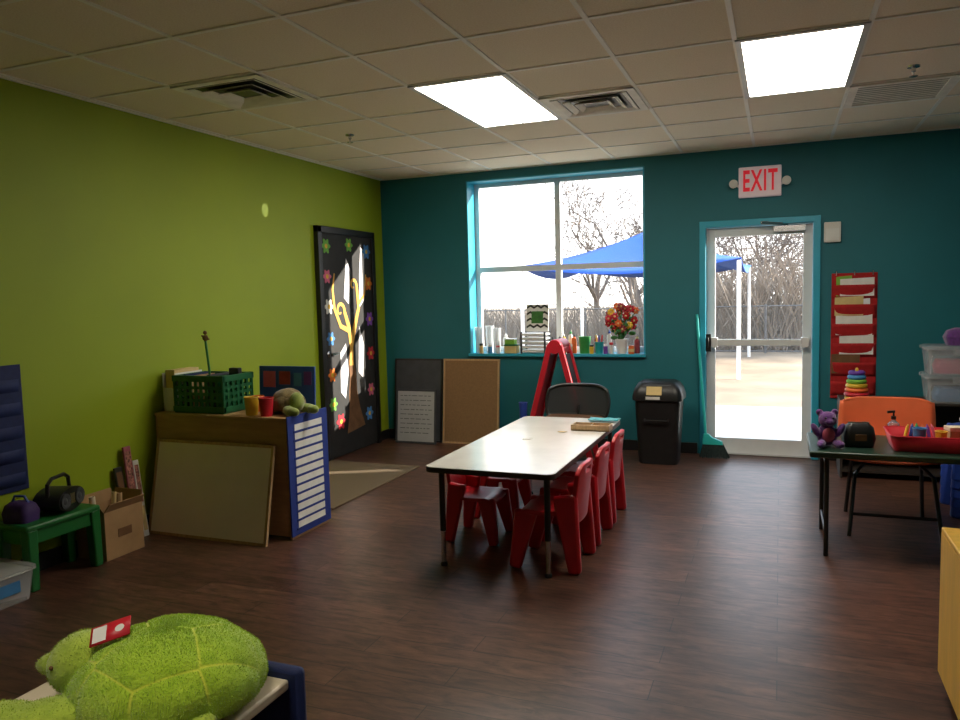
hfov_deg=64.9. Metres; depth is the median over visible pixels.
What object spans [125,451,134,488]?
picture
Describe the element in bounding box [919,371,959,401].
storage bin
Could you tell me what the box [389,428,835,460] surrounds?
baseboard
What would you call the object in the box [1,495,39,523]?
lunch bag
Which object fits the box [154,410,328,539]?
shelf unit
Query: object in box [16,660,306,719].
shelf
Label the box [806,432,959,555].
folding table
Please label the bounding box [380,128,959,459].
wall
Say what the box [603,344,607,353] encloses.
jar
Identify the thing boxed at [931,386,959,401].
folded cloth
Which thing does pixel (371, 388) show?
paper flower
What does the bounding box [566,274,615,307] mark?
bare tree
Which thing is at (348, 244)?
paper flower
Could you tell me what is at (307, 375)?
picture
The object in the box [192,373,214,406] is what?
folder
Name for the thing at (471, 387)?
cork board
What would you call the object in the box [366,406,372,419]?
paper flower
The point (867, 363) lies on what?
pocket chart
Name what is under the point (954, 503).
child chair
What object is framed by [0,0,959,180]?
ceiling
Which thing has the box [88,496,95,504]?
paper roll
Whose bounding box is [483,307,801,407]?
ground
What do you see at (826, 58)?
recessed light
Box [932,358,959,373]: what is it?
folded cloth
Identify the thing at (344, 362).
paper strip
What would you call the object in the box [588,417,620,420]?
cloth
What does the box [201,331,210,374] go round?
stick
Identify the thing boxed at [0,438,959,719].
floor
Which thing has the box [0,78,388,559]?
wall
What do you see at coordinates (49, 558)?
baseboard
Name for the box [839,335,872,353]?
paper
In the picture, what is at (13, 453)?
chart
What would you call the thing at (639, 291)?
bare tree
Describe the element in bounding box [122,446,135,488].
picture book
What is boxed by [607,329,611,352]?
paint bottle
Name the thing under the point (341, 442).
door
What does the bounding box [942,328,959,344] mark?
bag
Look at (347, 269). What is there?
paper strip
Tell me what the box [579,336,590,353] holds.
bucket
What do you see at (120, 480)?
picture
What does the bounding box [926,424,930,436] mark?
crayon
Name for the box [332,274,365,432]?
tree
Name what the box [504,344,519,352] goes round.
storage box
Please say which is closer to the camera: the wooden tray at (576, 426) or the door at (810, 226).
the wooden tray at (576, 426)
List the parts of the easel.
frame, drawing panel, drawing panel, frame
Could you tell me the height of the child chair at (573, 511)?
0.590 m
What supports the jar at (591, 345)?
on the window
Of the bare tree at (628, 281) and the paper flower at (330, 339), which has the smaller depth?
the paper flower at (330, 339)
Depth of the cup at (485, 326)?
7.76 m
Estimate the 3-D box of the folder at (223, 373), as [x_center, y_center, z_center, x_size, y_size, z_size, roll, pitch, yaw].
[-1.750,0.209,5.099,0.030,0.240,0.222,0,5,22]
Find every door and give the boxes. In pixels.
[313,225,381,460]
[699,215,820,459]
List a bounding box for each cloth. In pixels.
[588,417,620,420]
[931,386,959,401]
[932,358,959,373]
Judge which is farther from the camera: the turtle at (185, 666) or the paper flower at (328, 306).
the paper flower at (328, 306)
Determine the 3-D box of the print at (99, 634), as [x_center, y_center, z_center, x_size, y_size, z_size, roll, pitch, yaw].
[-0.810,0.592,1.647,0.067,0.001,0.042,-17,34,-12]
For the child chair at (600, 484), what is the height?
0.590 m
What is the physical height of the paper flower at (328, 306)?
0.137 m
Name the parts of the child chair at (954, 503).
leg, leg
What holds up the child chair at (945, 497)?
on the floor
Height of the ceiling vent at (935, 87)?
0.016 m
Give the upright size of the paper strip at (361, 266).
0.600 m
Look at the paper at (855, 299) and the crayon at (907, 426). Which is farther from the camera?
the paper at (855, 299)
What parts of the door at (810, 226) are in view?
handle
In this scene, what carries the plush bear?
on the folding table at (882, 450)
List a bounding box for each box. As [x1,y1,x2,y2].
[76,487,144,561]
[504,338,516,343]
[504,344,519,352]
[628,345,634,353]
[824,222,840,242]
[944,425,959,437]
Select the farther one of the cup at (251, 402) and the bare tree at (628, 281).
the bare tree at (628, 281)
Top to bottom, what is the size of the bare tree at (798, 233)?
5.986 m
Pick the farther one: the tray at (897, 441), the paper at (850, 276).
the paper at (850, 276)
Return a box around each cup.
[243,396,258,415]
[258,396,273,416]
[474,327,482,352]
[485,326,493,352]
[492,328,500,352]
[519,402,527,417]
[594,341,603,353]
[912,427,927,436]
[934,430,947,437]
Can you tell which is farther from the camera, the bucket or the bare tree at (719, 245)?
the bare tree at (719, 245)
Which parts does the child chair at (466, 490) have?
leg, backrest, leg, seat, leg, leg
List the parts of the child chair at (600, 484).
leg, seat, leg, leg, backrest, leg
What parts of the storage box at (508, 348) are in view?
lid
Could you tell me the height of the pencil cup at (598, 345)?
0.114 m
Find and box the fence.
[483,304,802,352]
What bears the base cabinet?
on the floor
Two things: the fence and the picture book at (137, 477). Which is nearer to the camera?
the picture book at (137, 477)
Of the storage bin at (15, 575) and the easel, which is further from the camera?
the easel
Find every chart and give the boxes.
[0,364,28,494]
[286,407,330,537]
[830,269,877,397]
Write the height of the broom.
1.290 m
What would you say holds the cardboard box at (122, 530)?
on the floor
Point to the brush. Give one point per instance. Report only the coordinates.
(234, 370)
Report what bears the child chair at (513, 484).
on the floor
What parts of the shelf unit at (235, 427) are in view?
panel, panel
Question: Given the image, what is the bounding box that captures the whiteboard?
[396,389,436,443]
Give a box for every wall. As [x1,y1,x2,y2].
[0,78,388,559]
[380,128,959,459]
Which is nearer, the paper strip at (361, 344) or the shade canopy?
the paper strip at (361, 344)
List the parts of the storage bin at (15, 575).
lid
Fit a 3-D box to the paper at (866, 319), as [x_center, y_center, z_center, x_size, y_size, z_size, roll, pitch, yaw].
[3.175,-0.300,6.413,0.280,0.175,0.002,0,5,22]
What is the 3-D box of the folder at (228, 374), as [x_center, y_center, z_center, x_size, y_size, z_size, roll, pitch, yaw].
[-1.690,0.214,5.087,0.030,0.230,0.222,0,5,22]
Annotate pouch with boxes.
[841,422,875,447]
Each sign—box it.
[526,304,548,330]
[729,164,790,197]
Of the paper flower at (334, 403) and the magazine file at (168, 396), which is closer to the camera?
the magazine file at (168, 396)
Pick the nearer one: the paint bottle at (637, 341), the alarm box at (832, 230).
the alarm box at (832, 230)
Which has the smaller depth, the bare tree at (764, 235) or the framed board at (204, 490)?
the framed board at (204, 490)
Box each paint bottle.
[503,333,507,351]
[568,330,572,343]
[572,334,576,352]
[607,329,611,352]
[634,336,639,352]
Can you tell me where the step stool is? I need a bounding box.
[0,503,102,592]
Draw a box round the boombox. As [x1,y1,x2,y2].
[33,472,84,511]
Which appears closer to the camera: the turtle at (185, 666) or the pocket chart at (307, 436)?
the turtle at (185, 666)
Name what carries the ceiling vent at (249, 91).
in the ceiling
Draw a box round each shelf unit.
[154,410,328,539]
[836,395,959,477]
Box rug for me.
[329,460,418,509]
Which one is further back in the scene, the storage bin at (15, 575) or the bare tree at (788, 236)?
the bare tree at (788, 236)
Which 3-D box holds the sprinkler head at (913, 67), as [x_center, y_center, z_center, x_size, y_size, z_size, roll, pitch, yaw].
[2.478,-1.650,4.315,0.070,0.060,0.070,0,5,22]
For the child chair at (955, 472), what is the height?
0.590 m
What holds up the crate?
on the shelf unit at (235, 427)
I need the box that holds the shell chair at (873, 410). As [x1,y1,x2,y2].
[838,396,942,543]
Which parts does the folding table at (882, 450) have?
leg, leg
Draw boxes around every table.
[426,416,619,578]
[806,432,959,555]
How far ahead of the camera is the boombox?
4.19 m
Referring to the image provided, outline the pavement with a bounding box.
[715,405,801,439]
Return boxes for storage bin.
[0,558,35,602]
[919,344,959,374]
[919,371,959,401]
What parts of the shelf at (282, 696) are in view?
panel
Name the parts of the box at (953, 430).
lid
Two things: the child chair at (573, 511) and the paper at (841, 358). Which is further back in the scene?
the paper at (841, 358)
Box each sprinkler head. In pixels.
[345,134,353,142]
[907,64,920,77]
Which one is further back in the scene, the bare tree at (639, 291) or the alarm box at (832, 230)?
the bare tree at (639, 291)
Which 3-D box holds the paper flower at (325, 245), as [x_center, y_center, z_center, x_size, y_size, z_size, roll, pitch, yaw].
[-1.422,-1.052,6.969,0.005,0.131,0.150,0,5,22]
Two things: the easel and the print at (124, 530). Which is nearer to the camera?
the print at (124, 530)
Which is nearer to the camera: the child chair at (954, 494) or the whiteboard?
the child chair at (954, 494)
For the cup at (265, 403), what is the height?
0.118 m
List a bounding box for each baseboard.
[20,429,389,570]
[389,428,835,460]
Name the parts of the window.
sill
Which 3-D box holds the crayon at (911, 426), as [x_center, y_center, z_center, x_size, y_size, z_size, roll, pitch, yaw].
[2.448,0.420,4.289,0.050,0.115,0.018,-6,7,-42]
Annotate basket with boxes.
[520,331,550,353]
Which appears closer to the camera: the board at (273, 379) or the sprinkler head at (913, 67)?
the sprinkler head at (913, 67)
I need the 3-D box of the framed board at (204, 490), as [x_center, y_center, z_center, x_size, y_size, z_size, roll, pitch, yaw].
[-1.732,0.838,4.846,0.940,0.610,0.149,0,5,22]
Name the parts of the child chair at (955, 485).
leg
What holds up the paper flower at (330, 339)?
attached to the door at (341, 442)
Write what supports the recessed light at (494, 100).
in the ceiling
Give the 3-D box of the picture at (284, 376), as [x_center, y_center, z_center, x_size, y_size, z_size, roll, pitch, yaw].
[-1.332,0.122,5.147,0.090,0.090,0.002,0,2,22]
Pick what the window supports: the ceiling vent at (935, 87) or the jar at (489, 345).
the jar at (489, 345)
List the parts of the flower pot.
flower, flower, flower, flower, flower, pot, flower, flower, flower, flower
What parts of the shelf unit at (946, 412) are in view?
panel, shelf, panel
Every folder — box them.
[183,371,207,405]
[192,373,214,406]
[207,372,228,406]
[218,374,241,406]
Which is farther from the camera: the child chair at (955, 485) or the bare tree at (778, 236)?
the bare tree at (778, 236)
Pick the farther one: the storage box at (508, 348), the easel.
the storage box at (508, 348)
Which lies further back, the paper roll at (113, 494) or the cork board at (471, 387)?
the cork board at (471, 387)
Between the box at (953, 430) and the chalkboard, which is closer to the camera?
the box at (953, 430)
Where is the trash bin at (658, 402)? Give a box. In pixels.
[632,379,685,464]
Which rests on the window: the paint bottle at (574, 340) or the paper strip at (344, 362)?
the paint bottle at (574, 340)
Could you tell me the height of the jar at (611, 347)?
0.110 m
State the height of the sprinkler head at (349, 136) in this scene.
0.060 m
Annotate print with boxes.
[92,624,123,643]
[118,524,131,536]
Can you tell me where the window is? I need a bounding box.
[466,166,645,356]
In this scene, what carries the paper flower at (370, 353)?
attached to the door at (341, 442)
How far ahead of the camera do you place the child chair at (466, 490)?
4.64 m
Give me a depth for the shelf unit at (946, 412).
5.99 m
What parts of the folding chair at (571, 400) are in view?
seat, backrest, frame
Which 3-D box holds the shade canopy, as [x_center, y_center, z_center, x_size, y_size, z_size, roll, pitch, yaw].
[3.664,-1.350,16.672,4.204,2.954,5.003,0,5,22]
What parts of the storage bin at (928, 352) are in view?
lid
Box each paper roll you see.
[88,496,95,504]
[111,491,116,503]
[116,492,121,501]
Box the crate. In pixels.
[171,371,253,413]
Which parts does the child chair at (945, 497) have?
leg, leg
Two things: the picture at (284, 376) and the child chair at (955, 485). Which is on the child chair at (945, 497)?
the child chair at (955, 485)
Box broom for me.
[695,314,729,458]
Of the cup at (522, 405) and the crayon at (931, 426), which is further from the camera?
the cup at (522, 405)
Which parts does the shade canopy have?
post, post, post, post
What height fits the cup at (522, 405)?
0.224 m
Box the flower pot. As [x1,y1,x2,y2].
[605,302,638,353]
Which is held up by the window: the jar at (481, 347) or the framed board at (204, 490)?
the jar at (481, 347)
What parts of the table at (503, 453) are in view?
leg, leg, leg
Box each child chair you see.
[446,474,512,545]
[474,476,531,519]
[510,458,595,574]
[539,442,612,545]
[560,429,626,523]
[939,464,959,518]
[940,422,959,481]
[940,464,959,490]
[940,464,959,499]
[940,464,959,508]
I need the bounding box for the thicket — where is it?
[483,244,802,350]
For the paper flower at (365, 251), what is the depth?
7.64 m
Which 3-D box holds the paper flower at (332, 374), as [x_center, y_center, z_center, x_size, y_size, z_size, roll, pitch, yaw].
[-1.385,0.142,7.088,0.005,0.124,0.141,0,5,22]
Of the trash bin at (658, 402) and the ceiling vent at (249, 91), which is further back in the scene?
the trash bin at (658, 402)
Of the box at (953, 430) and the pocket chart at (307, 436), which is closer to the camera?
the box at (953, 430)
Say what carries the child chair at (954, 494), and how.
on the child chair at (945, 497)
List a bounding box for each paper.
[831,354,859,372]
[834,296,863,315]
[835,314,871,334]
[836,275,851,295]
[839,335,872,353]
[840,277,874,295]
[863,298,869,303]
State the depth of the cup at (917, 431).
4.13 m
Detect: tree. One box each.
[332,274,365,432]
[515,180,769,311]
[535,179,641,320]
[552,184,642,328]
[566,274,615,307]
[629,202,802,312]
[716,233,802,301]
[720,235,800,284]
[722,233,802,314]
[754,233,802,282]
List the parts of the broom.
handle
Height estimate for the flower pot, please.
0.490 m
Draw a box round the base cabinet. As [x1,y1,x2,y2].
[938,527,959,719]
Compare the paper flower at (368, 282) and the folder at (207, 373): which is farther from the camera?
the paper flower at (368, 282)
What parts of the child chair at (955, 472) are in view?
leg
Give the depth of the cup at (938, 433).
4.08 m
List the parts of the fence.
post, post, rail, rail, post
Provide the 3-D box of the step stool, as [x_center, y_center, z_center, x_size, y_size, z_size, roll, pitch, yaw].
[-2.405,1.033,4.226,0.271,0.356,0.465,0,5,22]
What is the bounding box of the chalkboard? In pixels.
[394,358,442,442]
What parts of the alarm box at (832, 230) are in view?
panel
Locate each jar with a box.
[479,343,483,352]
[488,344,491,352]
[590,344,593,353]
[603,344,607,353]
[609,342,613,353]
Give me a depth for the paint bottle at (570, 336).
7.45 m
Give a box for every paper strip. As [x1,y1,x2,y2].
[341,344,348,397]
[344,260,349,303]
[359,248,363,305]
[359,327,363,375]
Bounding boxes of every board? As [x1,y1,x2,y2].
[149,439,275,546]
[259,366,315,404]
[443,359,499,443]
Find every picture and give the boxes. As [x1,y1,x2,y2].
[116,471,124,487]
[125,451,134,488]
[134,464,143,501]
[263,371,275,386]
[279,371,289,384]
[294,373,300,385]
[304,372,310,384]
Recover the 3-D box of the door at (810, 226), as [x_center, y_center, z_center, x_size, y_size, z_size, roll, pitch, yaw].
[2.501,-0.192,6.790,1.000,2.120,0.334,0,5,22]
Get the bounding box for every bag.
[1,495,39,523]
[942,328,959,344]
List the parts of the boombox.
handle, control panel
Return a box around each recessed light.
[407,73,561,127]
[735,21,870,98]
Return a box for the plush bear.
[811,409,844,447]
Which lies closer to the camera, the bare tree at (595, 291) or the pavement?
the pavement
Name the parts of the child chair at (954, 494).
leg, leg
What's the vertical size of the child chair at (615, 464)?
0.590 m
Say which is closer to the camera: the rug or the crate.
the crate
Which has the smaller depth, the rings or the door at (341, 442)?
the rings
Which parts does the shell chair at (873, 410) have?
leg, leg, leg, leg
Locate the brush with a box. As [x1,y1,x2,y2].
[229,367,241,396]
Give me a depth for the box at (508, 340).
7.58 m
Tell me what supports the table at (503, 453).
on the floor
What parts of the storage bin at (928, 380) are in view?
lid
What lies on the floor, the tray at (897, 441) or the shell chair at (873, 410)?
the shell chair at (873, 410)
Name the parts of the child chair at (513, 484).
leg, leg, seat, leg, leg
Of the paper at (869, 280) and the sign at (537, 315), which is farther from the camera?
the sign at (537, 315)
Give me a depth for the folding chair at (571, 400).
6.43 m
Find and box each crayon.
[903,424,908,435]
[909,423,913,435]
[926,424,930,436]
[930,424,934,436]
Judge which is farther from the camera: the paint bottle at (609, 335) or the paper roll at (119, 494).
the paint bottle at (609, 335)
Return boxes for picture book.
[113,466,124,487]
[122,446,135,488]
[132,460,149,536]
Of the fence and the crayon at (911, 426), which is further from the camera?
the fence
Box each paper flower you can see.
[322,239,329,252]
[323,270,330,282]
[325,299,332,313]
[327,332,334,345]
[328,368,336,381]
[329,398,337,411]
[337,414,345,429]
[345,238,352,251]
[362,245,369,258]
[366,277,371,289]
[366,312,372,325]
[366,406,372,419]
[367,346,373,359]
[368,383,374,394]
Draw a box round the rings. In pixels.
[844,368,868,398]
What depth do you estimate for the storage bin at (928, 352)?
5.75 m
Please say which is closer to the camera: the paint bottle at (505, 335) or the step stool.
the step stool
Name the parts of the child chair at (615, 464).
seat, leg, backrest, leg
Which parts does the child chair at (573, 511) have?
leg, seat, leg, leg, leg, backrest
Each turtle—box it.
[0,613,268,719]
[273,388,318,416]
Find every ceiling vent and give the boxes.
[170,73,317,110]
[538,87,648,118]
[843,73,959,108]
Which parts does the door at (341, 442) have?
handle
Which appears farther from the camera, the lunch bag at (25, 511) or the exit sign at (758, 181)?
the exit sign at (758, 181)
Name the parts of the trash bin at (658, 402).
label plate, handle, lid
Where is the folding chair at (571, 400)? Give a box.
[545,383,610,469]
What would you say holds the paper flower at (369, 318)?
attached to the door at (341, 442)
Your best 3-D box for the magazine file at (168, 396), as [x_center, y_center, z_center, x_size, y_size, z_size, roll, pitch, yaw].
[-2.056,0.198,5.232,0.110,0.280,0.260,0,5,22]
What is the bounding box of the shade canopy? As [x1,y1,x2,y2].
[520,232,750,378]
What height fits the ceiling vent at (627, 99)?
0.029 m
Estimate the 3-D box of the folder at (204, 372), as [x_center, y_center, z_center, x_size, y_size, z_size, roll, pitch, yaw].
[-1.936,0.208,5.173,0.028,0.240,0.222,0,5,22]
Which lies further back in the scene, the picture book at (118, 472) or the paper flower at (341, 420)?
the paper flower at (341, 420)
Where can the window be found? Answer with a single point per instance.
(473, 201)
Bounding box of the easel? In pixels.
[530,338,598,459]
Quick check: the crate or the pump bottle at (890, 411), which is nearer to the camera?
the pump bottle at (890, 411)
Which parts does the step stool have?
leg, leg, leg, leg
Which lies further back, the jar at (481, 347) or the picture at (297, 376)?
the jar at (481, 347)
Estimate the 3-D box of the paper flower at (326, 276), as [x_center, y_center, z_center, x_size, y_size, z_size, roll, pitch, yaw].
[-1.415,-0.773,6.992,0.005,0.124,0.142,0,5,22]
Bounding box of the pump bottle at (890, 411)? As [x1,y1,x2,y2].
[887,410,899,425]
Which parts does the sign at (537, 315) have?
panel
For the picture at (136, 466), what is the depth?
4.91 m
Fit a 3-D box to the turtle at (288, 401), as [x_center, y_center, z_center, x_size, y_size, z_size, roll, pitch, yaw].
[-1.214,0.266,4.882,0.351,0.162,0.228,3,7,44]
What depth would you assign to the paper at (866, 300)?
6.36 m
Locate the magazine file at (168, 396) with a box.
[162,367,201,411]
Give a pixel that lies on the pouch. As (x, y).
(855, 434)
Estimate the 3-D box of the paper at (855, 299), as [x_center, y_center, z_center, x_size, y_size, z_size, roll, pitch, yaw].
[3.133,-0.460,6.411,0.220,0.165,0.002,0,5,22]
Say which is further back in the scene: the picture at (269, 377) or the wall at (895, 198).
the wall at (895, 198)
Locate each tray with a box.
[571,422,612,431]
[883,426,959,453]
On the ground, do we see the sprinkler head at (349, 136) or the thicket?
the thicket

